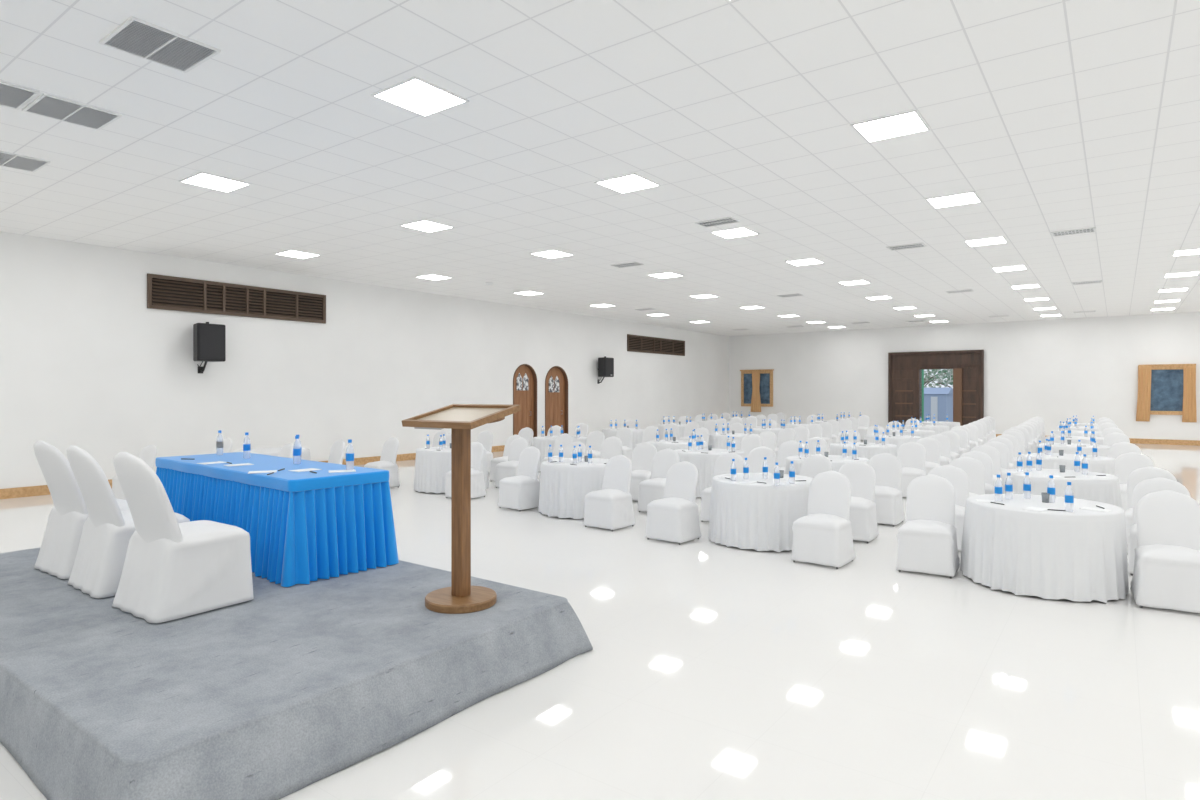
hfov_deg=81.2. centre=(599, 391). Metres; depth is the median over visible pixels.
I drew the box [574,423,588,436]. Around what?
covered chair
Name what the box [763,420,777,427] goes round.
covered chair
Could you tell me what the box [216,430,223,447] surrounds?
water bottle
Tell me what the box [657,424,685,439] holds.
round table
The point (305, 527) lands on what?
table
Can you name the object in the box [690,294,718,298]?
recessed light
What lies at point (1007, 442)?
covered chair
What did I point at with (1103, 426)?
covered chair
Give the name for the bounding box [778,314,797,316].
recessed light
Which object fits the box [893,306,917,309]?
recessed light
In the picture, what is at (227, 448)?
covered chair
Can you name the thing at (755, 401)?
curtain
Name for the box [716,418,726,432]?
covered chair
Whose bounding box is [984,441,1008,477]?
covered chair
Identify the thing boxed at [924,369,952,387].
tree
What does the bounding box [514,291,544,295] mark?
recessed light
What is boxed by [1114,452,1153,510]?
covered chair
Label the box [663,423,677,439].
covered chair
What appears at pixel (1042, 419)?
covered chair
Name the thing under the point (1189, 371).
curtain
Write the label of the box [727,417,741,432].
covered chair
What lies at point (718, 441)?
round table
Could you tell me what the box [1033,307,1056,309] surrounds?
recessed light
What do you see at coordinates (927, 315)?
recessed light
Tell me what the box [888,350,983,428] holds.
door
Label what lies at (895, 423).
covered chair
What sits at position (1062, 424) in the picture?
round table
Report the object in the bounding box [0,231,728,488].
wall
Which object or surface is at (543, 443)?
round table
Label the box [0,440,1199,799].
floor
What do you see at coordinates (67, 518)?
covered chair
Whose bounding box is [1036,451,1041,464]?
water bottle
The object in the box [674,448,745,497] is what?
round table
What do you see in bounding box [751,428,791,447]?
round table
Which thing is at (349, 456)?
water bottle
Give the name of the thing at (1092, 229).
ceiling vent
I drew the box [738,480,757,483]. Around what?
notepad
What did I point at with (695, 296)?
diffuser
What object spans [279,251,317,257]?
diffuser
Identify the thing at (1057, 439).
round table
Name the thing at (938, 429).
round table
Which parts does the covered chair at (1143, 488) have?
seat, backrest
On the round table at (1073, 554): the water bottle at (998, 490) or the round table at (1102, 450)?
the water bottle at (998, 490)
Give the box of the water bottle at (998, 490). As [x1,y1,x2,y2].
[995,474,1002,493]
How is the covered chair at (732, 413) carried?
on the floor
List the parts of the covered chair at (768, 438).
backrest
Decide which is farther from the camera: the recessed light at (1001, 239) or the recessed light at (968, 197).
the recessed light at (1001, 239)
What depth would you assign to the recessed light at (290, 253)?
13.70 m
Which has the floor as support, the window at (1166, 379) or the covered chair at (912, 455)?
the covered chair at (912, 455)
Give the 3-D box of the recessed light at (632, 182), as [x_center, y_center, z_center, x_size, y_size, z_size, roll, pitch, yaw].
[0.362,-2.694,9.062,0.624,0.012,0.624,0,0,37]
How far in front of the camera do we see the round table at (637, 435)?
19.27 m
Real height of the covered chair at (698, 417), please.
0.916 m
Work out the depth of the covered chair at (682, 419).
25.53 m
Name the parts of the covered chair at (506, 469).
seat, backrest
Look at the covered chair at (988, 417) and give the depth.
24.38 m
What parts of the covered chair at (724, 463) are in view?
seat, backrest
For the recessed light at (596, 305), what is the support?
in the ceiling
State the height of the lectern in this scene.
1.362 m
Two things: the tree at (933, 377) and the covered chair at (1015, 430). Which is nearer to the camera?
the covered chair at (1015, 430)
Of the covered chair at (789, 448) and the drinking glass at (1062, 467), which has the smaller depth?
the drinking glass at (1062, 467)
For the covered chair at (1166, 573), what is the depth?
5.87 m
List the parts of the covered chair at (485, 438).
backrest, seat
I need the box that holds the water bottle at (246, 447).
[243,432,250,450]
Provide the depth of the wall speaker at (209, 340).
14.01 m
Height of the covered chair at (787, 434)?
0.916 m
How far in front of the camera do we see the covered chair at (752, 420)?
25.45 m
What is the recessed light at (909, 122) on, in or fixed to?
in the ceiling
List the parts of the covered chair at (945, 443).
seat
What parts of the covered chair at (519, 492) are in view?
seat, backrest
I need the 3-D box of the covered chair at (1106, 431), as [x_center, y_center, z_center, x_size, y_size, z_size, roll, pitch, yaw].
[12.312,1.318,16.811,0.550,0.916,0.533,0,0,36]
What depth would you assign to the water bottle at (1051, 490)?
6.63 m
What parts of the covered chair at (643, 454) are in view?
seat, backrest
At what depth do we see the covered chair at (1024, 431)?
17.31 m
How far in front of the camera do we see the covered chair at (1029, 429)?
18.27 m
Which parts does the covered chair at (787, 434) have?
seat, backrest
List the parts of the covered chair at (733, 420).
backrest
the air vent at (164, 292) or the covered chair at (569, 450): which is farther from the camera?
the air vent at (164, 292)
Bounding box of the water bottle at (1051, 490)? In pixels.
[1047,475,1054,494]
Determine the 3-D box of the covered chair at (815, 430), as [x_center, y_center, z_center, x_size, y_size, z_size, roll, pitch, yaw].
[5.735,1.318,18.956,0.550,0.916,0.533,0,0,34]
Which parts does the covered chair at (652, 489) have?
seat, backrest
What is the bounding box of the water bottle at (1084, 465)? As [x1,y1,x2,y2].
[1082,454,1087,468]
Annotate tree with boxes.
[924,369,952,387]
[931,369,952,386]
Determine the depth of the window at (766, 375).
32.80 m
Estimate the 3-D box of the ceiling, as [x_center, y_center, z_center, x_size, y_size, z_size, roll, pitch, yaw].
[4.227,-2.800,12.857,22.500,0.200,36.500,0,0,37]
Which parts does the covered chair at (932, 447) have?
seat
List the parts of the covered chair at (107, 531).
backrest, seat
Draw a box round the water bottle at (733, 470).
[731,459,735,473]
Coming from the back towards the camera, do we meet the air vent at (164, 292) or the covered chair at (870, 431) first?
the covered chair at (870, 431)
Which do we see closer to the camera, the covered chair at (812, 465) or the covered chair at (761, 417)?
the covered chair at (812, 465)
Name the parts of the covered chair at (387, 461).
seat, backrest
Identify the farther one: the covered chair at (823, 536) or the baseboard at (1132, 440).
the baseboard at (1132, 440)
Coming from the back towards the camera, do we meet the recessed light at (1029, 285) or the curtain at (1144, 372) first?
the curtain at (1144, 372)
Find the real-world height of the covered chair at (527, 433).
0.940 m
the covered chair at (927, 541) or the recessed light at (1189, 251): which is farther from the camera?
the recessed light at (1189, 251)
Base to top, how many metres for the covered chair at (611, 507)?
0.940 m
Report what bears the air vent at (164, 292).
in the wall at (85, 363)
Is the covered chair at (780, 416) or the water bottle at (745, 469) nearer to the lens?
the water bottle at (745, 469)
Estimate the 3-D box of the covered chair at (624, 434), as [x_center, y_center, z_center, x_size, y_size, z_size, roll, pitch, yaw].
[0.493,1.318,16.837,0.550,0.916,0.533,0,0,31]
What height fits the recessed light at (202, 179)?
0.012 m
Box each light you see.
[179,172,251,192]
[274,250,320,258]
[371,76,468,116]
[399,219,454,232]
[415,274,452,280]
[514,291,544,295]
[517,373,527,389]
[529,250,573,258]
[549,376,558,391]
[589,304,615,306]
[594,173,660,193]
[645,313,667,315]
[648,272,683,278]
[689,321,707,322]
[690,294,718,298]
[710,227,759,238]
[739,306,764,308]
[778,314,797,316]
[785,258,824,265]
[806,321,826,322]
[838,280,869,285]
[850,109,930,142]
[865,296,891,299]
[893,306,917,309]
[913,314,934,316]
[925,191,981,208]
[928,320,948,322]
[964,236,1007,246]
[992,265,1027,271]
[1010,284,1040,288]
[1023,297,1049,300]
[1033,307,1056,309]
[1040,314,1061,316]
[1150,307,1175,310]
[1153,299,1180,302]
[1157,288,1188,292]
[1163,271,1199,277]
[1172,248,1199,255]
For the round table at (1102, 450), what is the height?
0.740 m
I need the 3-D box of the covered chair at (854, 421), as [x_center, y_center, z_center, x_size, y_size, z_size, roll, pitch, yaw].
[8.501,1.318,23.816,0.550,0.916,0.533,0,0,40]
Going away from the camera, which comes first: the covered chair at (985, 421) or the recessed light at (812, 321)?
the covered chair at (985, 421)
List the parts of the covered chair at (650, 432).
backrest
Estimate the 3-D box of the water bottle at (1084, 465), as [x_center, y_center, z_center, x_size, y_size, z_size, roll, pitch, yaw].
[6.164,0.920,8.900,0.067,0.258,0.067,0,0,-27]
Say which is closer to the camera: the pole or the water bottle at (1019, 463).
the water bottle at (1019, 463)
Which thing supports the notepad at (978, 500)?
on the round table at (1073, 554)
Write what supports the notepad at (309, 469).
on the table at (305, 527)
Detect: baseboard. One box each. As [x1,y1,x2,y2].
[0,445,504,498]
[996,434,1199,445]
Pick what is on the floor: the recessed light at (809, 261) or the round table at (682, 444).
the round table at (682, 444)
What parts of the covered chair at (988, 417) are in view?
backrest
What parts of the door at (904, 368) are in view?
moulding, header panel, moulding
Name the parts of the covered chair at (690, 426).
seat, backrest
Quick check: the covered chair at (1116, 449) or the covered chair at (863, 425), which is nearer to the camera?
the covered chair at (1116, 449)
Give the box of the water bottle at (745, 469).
[743,458,748,472]
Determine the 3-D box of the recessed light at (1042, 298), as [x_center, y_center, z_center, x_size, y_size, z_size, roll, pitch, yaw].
[12.689,-2.694,20.342,0.624,0.012,0.624,0,0,37]
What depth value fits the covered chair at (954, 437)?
15.37 m
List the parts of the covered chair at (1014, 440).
backrest, seat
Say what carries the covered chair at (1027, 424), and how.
on the floor
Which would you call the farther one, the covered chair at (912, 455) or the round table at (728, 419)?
the round table at (728, 419)
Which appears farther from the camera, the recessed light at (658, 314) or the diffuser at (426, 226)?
the recessed light at (658, 314)
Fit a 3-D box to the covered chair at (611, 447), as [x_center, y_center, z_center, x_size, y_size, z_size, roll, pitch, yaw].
[0.132,1.330,13.300,0.550,0.940,0.533,0,0,32]
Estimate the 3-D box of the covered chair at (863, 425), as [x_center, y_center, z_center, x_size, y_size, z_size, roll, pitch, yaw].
[9.831,1.323,26.276,0.550,0.906,0.532,0,0,38]
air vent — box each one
[147,273,325,323]
[627,334,684,355]
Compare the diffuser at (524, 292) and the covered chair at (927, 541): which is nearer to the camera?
the covered chair at (927, 541)
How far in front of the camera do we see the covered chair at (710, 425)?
21.81 m
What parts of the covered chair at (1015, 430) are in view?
backrest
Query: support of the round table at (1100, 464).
on the floor
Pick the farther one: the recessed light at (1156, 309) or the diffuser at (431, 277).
the recessed light at (1156, 309)
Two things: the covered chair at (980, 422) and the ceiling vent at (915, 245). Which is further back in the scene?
the covered chair at (980, 422)
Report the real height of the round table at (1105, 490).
0.740 m
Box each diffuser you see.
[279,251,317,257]
[403,221,451,231]
[419,275,448,279]
[517,291,541,294]
[650,273,680,277]
[691,295,715,297]
[895,307,914,309]
[1024,298,1048,300]
[1151,308,1173,310]
[1155,300,1179,302]
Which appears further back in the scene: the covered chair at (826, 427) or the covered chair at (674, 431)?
the covered chair at (826, 427)
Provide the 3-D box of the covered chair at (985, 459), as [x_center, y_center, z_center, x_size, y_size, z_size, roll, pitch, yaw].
[5.424,1.335,10.139,0.550,0.930,0.532,0,0,31]
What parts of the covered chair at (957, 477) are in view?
backrest, seat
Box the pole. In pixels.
[922,369,923,421]
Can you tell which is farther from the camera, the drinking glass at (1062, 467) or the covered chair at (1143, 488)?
the drinking glass at (1062, 467)
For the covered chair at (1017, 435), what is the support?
on the floor
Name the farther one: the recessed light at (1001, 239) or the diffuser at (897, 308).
the diffuser at (897, 308)
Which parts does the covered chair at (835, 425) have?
backrest, seat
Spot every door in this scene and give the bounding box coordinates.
[513,364,536,436]
[545,366,567,435]
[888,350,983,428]
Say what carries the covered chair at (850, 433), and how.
on the floor
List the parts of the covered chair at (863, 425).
seat, backrest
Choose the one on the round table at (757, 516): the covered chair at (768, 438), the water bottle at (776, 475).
the water bottle at (776, 475)
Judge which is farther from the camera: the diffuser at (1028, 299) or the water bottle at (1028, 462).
the diffuser at (1028, 299)
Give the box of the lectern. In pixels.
[402,404,520,613]
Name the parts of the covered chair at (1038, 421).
backrest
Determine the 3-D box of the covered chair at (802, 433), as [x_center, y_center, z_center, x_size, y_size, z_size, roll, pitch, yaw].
[5.027,1.323,17.751,0.550,0.906,0.532,0,0,32]
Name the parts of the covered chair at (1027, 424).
backrest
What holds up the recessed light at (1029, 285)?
in the ceiling
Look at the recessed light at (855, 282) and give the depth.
17.21 m
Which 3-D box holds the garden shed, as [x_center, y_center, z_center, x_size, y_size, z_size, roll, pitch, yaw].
[18.810,0.800,38.952,1.400,2.100,2.200,0,0,37]
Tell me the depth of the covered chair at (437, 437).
15.60 m
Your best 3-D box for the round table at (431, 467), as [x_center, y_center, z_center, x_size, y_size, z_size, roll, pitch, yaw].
[-2.748,1.420,13.014,1.354,0.740,1.347,0,0,14]
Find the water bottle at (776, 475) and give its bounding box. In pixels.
[774,462,779,478]
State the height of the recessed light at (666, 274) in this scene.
0.012 m
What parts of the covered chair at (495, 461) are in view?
seat, backrest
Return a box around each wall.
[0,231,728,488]
[729,312,1199,439]
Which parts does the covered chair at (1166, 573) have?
seat, backrest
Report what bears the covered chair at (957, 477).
on the floor
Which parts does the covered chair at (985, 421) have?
backrest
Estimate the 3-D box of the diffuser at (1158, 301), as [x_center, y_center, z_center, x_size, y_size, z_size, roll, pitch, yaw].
[16.823,-2.696,20.767,0.576,0.008,0.576,0,0,36]
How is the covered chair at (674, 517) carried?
on the floor
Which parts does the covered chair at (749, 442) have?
backrest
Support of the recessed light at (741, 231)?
in the ceiling
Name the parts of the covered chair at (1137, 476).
seat, backrest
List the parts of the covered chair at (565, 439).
seat, backrest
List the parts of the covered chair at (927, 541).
seat, backrest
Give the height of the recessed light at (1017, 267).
0.012 m
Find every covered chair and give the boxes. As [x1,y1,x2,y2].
[34,441,129,578]
[66,445,189,597]
[112,445,156,499]
[112,452,253,622]
[216,438,231,453]
[278,443,293,457]
[328,440,344,463]
[364,437,399,487]
[432,430,447,446]
[438,433,450,446]
[445,441,485,497]
[477,430,492,471]
[490,435,520,481]
[495,437,528,487]
[498,446,539,510]
[518,427,532,446]
[542,433,572,461]
[547,425,561,435]
[564,441,585,458]
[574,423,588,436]
[584,455,634,530]
[586,430,604,458]
[600,437,621,458]
[616,427,632,460]
[623,420,634,427]
[629,443,656,500]
[634,425,657,447]
[638,449,679,511]
[646,461,701,544]
[660,417,670,423]
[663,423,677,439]
[677,416,688,423]
[679,421,698,439]
[692,428,708,447]
[694,414,704,421]
[700,452,744,521]
[704,419,717,433]
[707,414,717,419]
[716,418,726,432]
[720,413,729,420]
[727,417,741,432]
[729,423,743,432]
[730,412,738,417]
[740,434,761,466]
[744,416,756,433]
[747,446,775,472]
[756,414,765,427]
[758,431,776,467]
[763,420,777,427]
[766,414,776,421]
[775,428,795,459]
[775,441,803,473]
[776,413,784,427]
[786,417,798,423]
[791,471,854,568]
[793,426,808,450]
[800,454,831,477]
[803,437,826,454]
[806,415,818,423]
[806,423,821,438]
[819,422,832,454]
[827,420,839,442]
[838,419,851,438]
[838,461,878,542]
[840,430,860,442]
[848,417,858,430]
[857,415,869,439]
[867,425,884,434]
[868,453,904,526]
[886,421,902,429]
[896,474,959,578]
[897,442,925,496]
[905,418,919,424]
[916,437,940,474]
[928,465,968,550]
[930,434,950,465]
[940,431,959,460]
[948,457,984,496]
[950,426,969,451]
[951,429,967,455]
[959,451,993,493]
[963,424,978,449]
[969,422,983,445]
[970,445,1001,493]
[974,421,986,443]
[977,419,990,441]
[982,418,992,438]
[984,416,995,437]
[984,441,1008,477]
[987,437,1013,468]
[997,434,1019,468]
[1002,431,1023,468]
[1003,429,1024,453]
[1010,426,1029,453]
[1018,423,1035,452]
[1019,425,1033,452]
[1024,422,1037,443]
[1025,420,1039,443]
[1029,417,1043,442]
[1031,419,1042,442]
[1033,417,1044,442]
[1096,417,1111,422]
[1098,419,1114,426]
[1099,422,1117,431]
[1101,427,1123,436]
[1103,433,1129,445]
[1108,442,1141,458]
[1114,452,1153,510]
[1125,467,1176,551]
[1127,478,1189,575]
[1130,490,1199,612]
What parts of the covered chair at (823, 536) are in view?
seat, backrest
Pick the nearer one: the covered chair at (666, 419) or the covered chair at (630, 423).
the covered chair at (630, 423)
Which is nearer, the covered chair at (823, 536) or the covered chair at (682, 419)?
the covered chair at (823, 536)
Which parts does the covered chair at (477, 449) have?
seat, backrest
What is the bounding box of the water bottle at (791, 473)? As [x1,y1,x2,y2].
[789,461,794,476]
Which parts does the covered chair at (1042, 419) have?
backrest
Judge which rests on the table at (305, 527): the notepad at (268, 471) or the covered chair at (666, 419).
the notepad at (268, 471)
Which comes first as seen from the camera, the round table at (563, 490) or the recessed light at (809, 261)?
the round table at (563, 490)
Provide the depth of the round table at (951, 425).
23.96 m
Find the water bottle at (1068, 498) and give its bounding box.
[1065,482,1073,502]
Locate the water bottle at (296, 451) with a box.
[293,436,300,455]
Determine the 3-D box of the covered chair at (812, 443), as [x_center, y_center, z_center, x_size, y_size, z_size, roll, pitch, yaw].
[4.039,1.323,13.347,0.550,0.906,0.532,0,0,40]
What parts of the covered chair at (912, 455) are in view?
backrest, seat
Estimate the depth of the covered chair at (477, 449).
11.89 m
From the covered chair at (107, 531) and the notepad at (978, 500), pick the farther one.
the notepad at (978, 500)
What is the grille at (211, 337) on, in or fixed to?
attached to the wall speaker at (209, 340)
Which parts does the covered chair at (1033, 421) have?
backrest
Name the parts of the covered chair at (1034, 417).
backrest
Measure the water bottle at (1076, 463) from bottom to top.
0.258 m
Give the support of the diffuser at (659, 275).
attached to the recessed light at (666, 274)
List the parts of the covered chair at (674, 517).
seat, backrest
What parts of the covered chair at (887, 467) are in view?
backrest, seat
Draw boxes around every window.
[740,369,773,406]
[1138,364,1195,414]
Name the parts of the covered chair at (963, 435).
seat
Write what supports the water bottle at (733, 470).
on the round table at (757, 516)
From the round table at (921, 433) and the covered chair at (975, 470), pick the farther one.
the round table at (921, 433)
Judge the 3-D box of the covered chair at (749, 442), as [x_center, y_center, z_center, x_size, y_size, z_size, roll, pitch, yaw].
[2.975,1.318,14.154,0.550,0.916,0.533,0,0,40]
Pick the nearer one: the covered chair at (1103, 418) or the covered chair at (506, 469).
the covered chair at (506, 469)
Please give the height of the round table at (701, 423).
0.740 m
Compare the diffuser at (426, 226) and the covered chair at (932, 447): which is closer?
the diffuser at (426, 226)
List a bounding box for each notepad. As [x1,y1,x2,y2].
[197,461,225,464]
[224,463,253,466]
[248,470,276,473]
[288,468,321,471]
[329,469,355,472]
[718,476,735,477]
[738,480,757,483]
[782,481,803,483]
[975,499,1002,502]
[1022,506,1048,511]
[1079,507,1112,511]
[1089,475,1110,477]
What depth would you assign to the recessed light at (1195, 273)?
16.04 m
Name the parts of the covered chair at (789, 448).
seat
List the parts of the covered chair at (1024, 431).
backrest, seat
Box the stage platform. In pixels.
[0,547,592,799]
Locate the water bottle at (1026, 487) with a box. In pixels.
[1023,472,1030,490]
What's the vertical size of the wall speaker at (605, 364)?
0.975 m
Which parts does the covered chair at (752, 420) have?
backrest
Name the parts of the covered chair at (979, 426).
seat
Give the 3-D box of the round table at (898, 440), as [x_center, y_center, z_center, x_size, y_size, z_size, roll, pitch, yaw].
[6.934,1.420,16.560,1.354,0.740,1.347,0,0,-45]
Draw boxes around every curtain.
[751,371,760,411]
[1136,366,1150,420]
[1182,365,1196,421]
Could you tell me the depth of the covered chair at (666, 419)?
24.33 m
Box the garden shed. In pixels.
[924,387,952,421]
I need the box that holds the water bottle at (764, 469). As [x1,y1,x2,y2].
[762,457,767,471]
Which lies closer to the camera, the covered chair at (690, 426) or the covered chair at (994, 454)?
the covered chair at (994, 454)
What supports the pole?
on the ground
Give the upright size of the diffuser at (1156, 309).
0.008 m
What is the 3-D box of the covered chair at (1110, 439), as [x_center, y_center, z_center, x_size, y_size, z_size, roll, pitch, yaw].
[10.940,1.323,14.819,0.550,0.906,0.532,0,0,35]
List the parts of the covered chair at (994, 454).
backrest, seat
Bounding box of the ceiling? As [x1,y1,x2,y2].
[0,0,1199,335]
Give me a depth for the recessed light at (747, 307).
22.30 m
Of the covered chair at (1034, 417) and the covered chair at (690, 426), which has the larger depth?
the covered chair at (1034, 417)
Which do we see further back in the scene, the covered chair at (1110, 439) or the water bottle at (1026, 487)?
the covered chair at (1110, 439)
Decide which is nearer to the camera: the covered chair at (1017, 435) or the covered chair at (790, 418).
the covered chair at (1017, 435)
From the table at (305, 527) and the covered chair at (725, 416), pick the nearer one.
the table at (305, 527)
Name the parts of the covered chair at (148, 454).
seat, backrest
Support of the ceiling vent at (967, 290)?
in the ceiling
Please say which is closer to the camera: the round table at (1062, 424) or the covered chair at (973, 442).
the covered chair at (973, 442)
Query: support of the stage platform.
on the floor
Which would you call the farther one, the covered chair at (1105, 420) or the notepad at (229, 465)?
the covered chair at (1105, 420)
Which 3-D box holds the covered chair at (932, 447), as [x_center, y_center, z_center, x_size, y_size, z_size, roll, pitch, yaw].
[6.094,1.318,13.105,0.550,0.916,0.533,0,0,35]
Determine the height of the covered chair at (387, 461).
0.930 m
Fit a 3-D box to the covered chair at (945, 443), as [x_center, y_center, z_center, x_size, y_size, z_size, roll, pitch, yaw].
[6.850,1.323,14.210,0.550,0.906,0.532,0,0,33]
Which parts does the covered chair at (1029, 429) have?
backrest, seat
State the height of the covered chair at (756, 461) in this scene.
0.930 m
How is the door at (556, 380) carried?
in the wall at (85, 363)
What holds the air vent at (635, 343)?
in the wall at (85, 363)
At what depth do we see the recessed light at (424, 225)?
11.38 m
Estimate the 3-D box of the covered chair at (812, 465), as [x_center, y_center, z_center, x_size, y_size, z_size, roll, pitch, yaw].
[2.884,1.335,9.605,0.550,0.930,0.532,0,0,44]
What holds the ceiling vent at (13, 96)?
in the ceiling
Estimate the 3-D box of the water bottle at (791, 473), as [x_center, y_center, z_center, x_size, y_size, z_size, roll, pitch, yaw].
[2.199,0.920,8.014,0.067,0.258,0.067,0,0,-35]
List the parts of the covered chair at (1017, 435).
backrest, seat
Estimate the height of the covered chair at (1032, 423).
0.906 m
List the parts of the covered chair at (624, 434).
backrest, seat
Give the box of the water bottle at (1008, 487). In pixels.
[1005,473,1012,491]
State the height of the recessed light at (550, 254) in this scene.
0.012 m
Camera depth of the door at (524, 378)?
22.35 m
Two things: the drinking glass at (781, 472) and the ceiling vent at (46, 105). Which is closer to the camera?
the ceiling vent at (46, 105)
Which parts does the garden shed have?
shed door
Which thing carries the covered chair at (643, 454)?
on the floor
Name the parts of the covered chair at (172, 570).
backrest, seat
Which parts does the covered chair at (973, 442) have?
backrest, seat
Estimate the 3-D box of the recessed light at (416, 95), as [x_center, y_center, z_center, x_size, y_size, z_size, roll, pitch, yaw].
[-1.645,-2.694,6.418,0.624,0.012,0.624,0,0,37]
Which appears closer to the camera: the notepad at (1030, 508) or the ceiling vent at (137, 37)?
the ceiling vent at (137, 37)
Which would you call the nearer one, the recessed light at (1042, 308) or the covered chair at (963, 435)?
the covered chair at (963, 435)
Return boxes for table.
[155,452,398,586]
[233,447,310,460]
[414,446,488,492]
[532,436,586,470]
[538,458,608,518]
[602,428,643,449]
[647,440,706,451]
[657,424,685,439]
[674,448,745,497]
[695,420,729,430]
[708,433,757,449]
[709,473,812,551]
[727,418,745,427]
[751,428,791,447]
[784,424,809,428]
[785,455,868,474]
[829,442,897,459]
[863,435,920,448]
[885,429,934,437]
[904,425,948,434]
[920,421,959,430]
[960,494,1128,602]
[1001,468,1122,508]
[1022,453,1114,474]
[1036,443,1110,456]
[1045,436,1103,444]
[1052,430,1101,436]
[1057,426,1098,430]
[1061,423,1097,426]
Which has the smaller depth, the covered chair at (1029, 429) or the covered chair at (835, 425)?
the covered chair at (1029, 429)
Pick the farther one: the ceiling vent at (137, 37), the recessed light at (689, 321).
the recessed light at (689, 321)
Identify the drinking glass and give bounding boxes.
[778,470,783,477]
[1041,492,1049,502]
[1059,465,1064,471]
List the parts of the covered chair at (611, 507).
seat, backrest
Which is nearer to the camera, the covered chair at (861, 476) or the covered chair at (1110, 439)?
the covered chair at (861, 476)
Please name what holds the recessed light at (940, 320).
in the ceiling
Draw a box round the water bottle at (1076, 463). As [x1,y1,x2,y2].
[1074,452,1079,465]
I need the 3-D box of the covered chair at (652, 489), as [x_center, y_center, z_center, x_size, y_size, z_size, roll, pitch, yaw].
[0.911,1.335,10.551,0.550,0.930,0.532,0,0,34]
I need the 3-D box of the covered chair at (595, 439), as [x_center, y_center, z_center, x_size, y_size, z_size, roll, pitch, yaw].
[-0.185,1.335,15.609,0.550,0.930,0.532,0,0,31]
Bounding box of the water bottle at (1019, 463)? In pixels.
[1017,452,1022,465]
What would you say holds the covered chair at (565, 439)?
on the floor
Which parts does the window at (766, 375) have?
pane, pane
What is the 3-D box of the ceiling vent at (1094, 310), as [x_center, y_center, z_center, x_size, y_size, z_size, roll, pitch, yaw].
[16.259,-2.691,23.485,0.620,0.018,0.344,0,0,37]
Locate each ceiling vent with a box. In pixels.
[0,81,38,109]
[0,150,50,172]
[22,93,121,129]
[99,16,220,72]
[611,262,643,267]
[635,308,655,310]
[695,216,739,226]
[777,294,802,296]
[886,243,926,250]
[946,289,972,292]
[1051,227,1095,236]
[1071,280,1101,284]
[1073,310,1095,312]
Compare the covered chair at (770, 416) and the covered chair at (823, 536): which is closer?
the covered chair at (823, 536)
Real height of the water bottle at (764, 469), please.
0.258 m
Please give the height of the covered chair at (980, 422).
0.906 m
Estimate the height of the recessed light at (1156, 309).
0.012 m
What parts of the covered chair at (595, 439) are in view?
seat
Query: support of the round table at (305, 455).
on the floor
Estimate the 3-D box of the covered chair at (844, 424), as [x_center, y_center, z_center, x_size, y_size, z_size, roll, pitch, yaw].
[7.830,1.323,22.546,0.550,0.906,0.532,0,0,39]
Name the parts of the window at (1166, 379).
pane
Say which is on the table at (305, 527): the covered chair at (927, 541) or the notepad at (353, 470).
the notepad at (353, 470)
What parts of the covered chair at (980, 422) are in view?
backrest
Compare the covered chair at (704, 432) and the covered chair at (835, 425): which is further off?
the covered chair at (835, 425)
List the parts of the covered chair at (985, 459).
seat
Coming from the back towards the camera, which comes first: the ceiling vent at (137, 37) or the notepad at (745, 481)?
the notepad at (745, 481)
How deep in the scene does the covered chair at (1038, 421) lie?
22.39 m
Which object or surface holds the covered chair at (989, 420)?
on the floor
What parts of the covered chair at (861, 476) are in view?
backrest, seat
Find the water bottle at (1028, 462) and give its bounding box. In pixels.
[1026,452,1031,465]
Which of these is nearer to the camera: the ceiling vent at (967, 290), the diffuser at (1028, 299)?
the ceiling vent at (967, 290)
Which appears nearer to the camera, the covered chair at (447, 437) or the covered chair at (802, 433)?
the covered chair at (447, 437)
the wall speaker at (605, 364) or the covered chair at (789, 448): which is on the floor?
the covered chair at (789, 448)
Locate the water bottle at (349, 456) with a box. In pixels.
[346,439,353,460]
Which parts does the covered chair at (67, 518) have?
backrest, seat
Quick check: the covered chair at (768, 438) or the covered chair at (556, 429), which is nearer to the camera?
the covered chair at (768, 438)
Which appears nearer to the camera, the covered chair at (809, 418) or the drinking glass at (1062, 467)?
the drinking glass at (1062, 467)
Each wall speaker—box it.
[193,322,225,372]
[597,356,613,383]
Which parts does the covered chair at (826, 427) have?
backrest, seat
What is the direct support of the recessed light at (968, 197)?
in the ceiling
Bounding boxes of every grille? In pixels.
[199,325,224,358]
[605,359,613,375]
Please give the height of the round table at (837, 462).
0.740 m
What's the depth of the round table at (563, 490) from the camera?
9.93 m
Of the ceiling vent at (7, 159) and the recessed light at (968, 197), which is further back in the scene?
the recessed light at (968, 197)
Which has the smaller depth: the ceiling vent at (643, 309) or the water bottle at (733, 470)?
the water bottle at (733, 470)
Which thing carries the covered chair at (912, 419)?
on the floor
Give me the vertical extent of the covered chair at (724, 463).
0.940 m
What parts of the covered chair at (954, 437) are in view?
seat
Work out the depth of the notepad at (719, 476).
8.57 m
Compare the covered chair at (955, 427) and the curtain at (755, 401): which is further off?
the curtain at (755, 401)
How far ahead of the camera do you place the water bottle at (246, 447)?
6.92 m
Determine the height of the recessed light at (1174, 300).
0.012 m
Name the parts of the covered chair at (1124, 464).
seat, backrest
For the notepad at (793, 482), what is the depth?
8.09 m
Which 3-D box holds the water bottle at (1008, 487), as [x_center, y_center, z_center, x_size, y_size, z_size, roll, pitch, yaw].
[4.008,0.920,6.862,0.067,0.258,0.067,0,0,-44]
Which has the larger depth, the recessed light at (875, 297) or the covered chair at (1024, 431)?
the recessed light at (875, 297)

